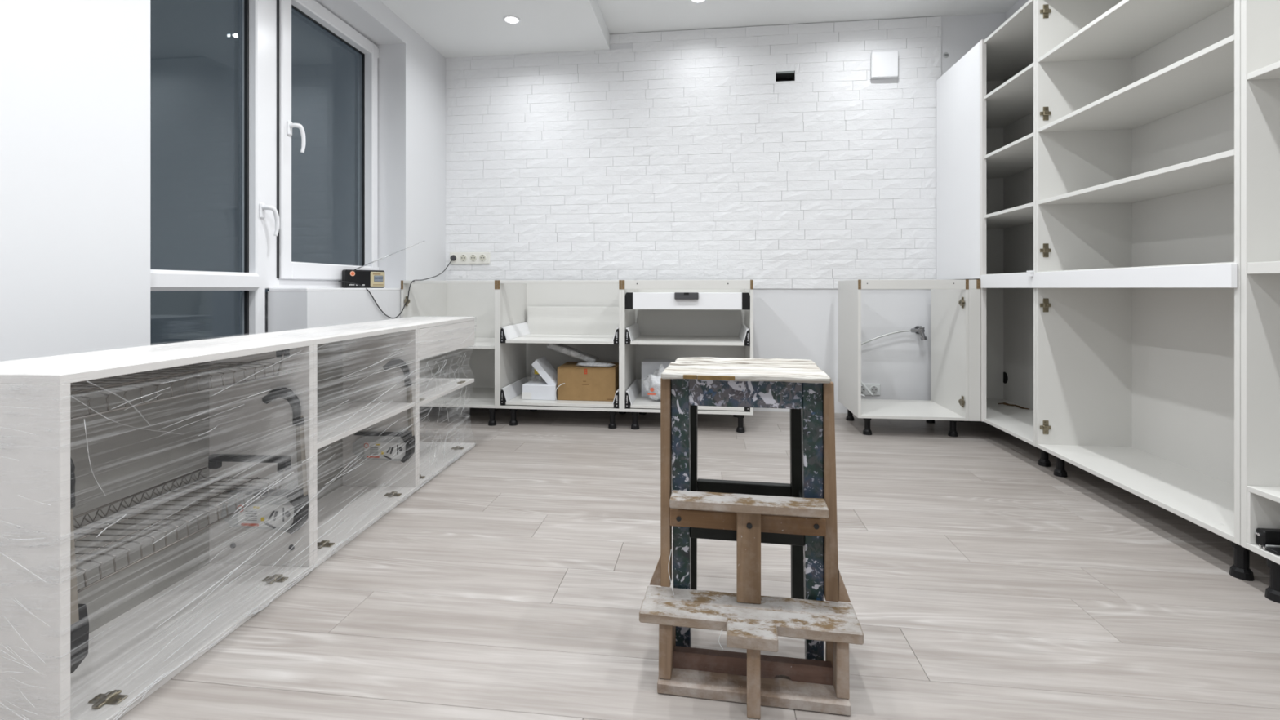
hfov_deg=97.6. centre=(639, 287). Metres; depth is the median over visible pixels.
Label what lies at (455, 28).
ceiling
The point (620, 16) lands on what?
ceiling
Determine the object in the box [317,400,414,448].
shelf
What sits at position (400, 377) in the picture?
film
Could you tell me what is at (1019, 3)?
wall
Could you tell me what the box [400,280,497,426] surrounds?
base cabinet
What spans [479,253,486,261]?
socket
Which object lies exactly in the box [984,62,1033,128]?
shelf
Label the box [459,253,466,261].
socket
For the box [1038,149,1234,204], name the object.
shelf
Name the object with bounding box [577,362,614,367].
packet
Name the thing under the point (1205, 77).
shelf
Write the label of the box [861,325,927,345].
pipe
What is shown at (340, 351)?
upper cabinet
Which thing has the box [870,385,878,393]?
socket
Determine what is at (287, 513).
print
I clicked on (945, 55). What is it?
screw
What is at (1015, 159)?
shelf
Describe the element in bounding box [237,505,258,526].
print
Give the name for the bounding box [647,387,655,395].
print
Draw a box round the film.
[3,325,469,719]
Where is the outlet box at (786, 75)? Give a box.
[775,71,795,81]
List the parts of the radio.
dial frame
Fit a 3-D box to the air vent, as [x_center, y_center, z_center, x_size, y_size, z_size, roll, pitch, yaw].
[1.492,-1.361,3.425,0.155,0.156,0.043,0,0,7]
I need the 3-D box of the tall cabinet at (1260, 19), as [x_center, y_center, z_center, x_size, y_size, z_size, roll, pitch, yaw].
[1.723,-0.238,1.137,0.370,2.030,0.628,0,0,7]
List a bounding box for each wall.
[0,0,445,414]
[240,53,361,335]
[445,13,1004,413]
[1004,0,1028,21]
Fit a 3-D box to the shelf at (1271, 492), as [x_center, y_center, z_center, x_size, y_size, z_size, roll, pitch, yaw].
[1.719,0.520,1.137,0.360,0.014,0.595,0,0,7]
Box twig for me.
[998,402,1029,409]
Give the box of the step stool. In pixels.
[639,356,863,719]
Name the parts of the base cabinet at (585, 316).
panel, leg, drawer, drawer, drawer, rail, drawer, drawer, panel, panel, drawer, leg, panel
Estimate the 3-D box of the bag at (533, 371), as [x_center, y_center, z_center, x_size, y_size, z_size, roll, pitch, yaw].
[-0.589,0.543,3.422,0.161,0.193,0.127,0,0,-11]
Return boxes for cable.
[861,381,874,396]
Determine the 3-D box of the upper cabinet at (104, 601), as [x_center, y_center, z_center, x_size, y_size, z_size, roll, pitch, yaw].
[-1.072,0.460,1.239,0.300,0.635,0.631,0,0,4]
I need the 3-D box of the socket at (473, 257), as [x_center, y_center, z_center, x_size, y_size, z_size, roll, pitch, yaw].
[-1.112,-0.201,3.732,0.050,0.050,0.004,0,0,7]
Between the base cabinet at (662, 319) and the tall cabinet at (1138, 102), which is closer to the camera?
the tall cabinet at (1138, 102)
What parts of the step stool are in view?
leg, leg, cross rail, post, step plate, board, leg, leg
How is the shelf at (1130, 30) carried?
attached to the tall cabinet at (1138, 102)
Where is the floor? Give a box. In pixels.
[118,406,1279,719]
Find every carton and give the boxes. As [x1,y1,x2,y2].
[521,381,557,399]
[531,356,557,384]
[641,359,675,396]
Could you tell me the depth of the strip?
3.74 m
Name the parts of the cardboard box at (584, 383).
wrapped strip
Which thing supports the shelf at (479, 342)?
attached to the base cabinet at (477, 362)
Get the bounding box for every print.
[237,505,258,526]
[244,507,290,528]
[253,506,264,520]
[364,443,379,457]
[369,444,402,459]
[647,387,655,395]
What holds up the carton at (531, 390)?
in the base cabinet at (585, 316)
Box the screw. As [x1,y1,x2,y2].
[942,52,948,57]
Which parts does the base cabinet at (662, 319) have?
panel, drawer, drawer, leg, drawer, rail, drawer, drawer, drawer, panel, drawer, panel, leg, drawer, panel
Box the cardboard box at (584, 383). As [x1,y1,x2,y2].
[546,343,618,401]
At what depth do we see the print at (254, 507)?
1.52 m
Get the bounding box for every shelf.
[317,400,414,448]
[419,377,474,406]
[462,337,494,348]
[976,272,1025,279]
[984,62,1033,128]
[984,132,1033,178]
[984,202,1033,228]
[1038,0,1234,62]
[1038,34,1234,132]
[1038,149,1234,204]
[1038,262,1234,272]
[1247,61,1279,79]
[1247,261,1279,274]
[1247,485,1279,502]
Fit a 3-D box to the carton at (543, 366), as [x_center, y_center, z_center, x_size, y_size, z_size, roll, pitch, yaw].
[-0.542,0.483,3.293,0.145,0.142,0.170,0,0,7]
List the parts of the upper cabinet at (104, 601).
panel, lift arm, hinge plate, panel, panel, panel, lift plate, panel, hinge plate, lift arm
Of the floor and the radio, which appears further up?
the radio
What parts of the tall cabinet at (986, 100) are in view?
blind panel, panel, panel, panel, panel, panel, leg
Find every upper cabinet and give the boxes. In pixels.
[0,338,313,719]
[215,324,417,569]
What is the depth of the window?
2.60 m
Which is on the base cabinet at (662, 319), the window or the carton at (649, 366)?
the carton at (649, 366)
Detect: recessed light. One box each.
[502,15,520,24]
[689,0,706,3]
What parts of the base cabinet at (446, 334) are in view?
panel, panel, panel, panel, hinge plate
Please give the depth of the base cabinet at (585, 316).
3.50 m
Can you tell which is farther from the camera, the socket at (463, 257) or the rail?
the socket at (463, 257)
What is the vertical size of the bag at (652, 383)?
0.211 m
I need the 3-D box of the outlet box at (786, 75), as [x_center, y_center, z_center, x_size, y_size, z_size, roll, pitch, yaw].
[0.916,-1.327,3.555,0.115,0.062,0.098,0,0,7]
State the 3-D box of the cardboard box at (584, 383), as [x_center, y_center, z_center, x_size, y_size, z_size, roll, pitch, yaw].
[-0.335,0.479,3.300,0.424,0.322,0.246,0,0,7]
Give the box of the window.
[265,0,400,291]
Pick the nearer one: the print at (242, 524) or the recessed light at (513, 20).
the print at (242, 524)
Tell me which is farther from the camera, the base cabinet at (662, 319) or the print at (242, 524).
the base cabinet at (662, 319)
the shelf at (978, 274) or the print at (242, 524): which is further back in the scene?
the shelf at (978, 274)
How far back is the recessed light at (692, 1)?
3.22 m
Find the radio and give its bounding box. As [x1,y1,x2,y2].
[337,240,456,318]
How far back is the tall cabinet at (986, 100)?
3.08 m
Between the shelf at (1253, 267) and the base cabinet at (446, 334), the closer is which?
the shelf at (1253, 267)
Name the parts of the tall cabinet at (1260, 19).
panel, leg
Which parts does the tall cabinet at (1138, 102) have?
hinge plate, hinge plate, hinge plate, hinge plate, hinge plate, leg, panel, panel, panel, panel, leg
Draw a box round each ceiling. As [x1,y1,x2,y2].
[379,0,609,57]
[596,0,1017,34]
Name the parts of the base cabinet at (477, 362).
panel, rail, panel, panel, leg, panel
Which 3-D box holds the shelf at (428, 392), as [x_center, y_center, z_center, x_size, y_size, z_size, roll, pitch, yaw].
[-0.984,0.453,2.471,0.298,0.016,0.582,0,0,4]
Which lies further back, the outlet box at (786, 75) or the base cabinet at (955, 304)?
the outlet box at (786, 75)
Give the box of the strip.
[449,252,490,263]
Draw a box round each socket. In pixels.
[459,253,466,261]
[469,253,476,261]
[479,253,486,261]
[861,385,866,393]
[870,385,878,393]
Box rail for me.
[980,263,1237,288]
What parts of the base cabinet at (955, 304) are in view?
panel, leg, leg, rail, panel, leg, panel, leg, filler post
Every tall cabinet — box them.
[936,0,1050,466]
[1035,0,1253,581]
[1240,0,1279,603]
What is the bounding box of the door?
[150,0,279,335]
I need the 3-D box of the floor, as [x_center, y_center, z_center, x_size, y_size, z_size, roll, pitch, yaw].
[0.093,0.807,1.097,3.827,0.060,5.200,0,0,7]
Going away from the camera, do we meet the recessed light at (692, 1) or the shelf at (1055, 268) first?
the shelf at (1055, 268)
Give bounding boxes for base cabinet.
[343,316,475,488]
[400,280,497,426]
[497,280,626,428]
[622,280,753,432]
[838,279,980,436]
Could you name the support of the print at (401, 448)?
attached to the upper cabinet at (340, 351)
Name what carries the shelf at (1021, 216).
attached to the tall cabinet at (986, 100)
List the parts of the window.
handle, lever, sill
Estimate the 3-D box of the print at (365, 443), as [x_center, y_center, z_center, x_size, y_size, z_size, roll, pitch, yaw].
[-1.023,0.619,2.135,0.061,0.056,0.001,0,0,4]
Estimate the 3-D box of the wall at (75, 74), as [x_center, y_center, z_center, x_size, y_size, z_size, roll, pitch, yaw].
[-1.718,-0.413,1.314,0.220,2.480,5.000,0,0,7]
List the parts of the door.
rail, handle, lever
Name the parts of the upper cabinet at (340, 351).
panel, panel, hinge plate, panel, panel, lift plate, panel, hinge plate, lift arm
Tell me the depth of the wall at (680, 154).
3.54 m
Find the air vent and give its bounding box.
[871,50,897,78]
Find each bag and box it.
[530,366,542,381]
[642,364,664,400]
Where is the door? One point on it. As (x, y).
(251, 281)
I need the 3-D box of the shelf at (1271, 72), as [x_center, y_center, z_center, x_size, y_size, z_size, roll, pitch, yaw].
[1.719,-0.548,1.137,0.360,0.016,0.595,0,0,7]

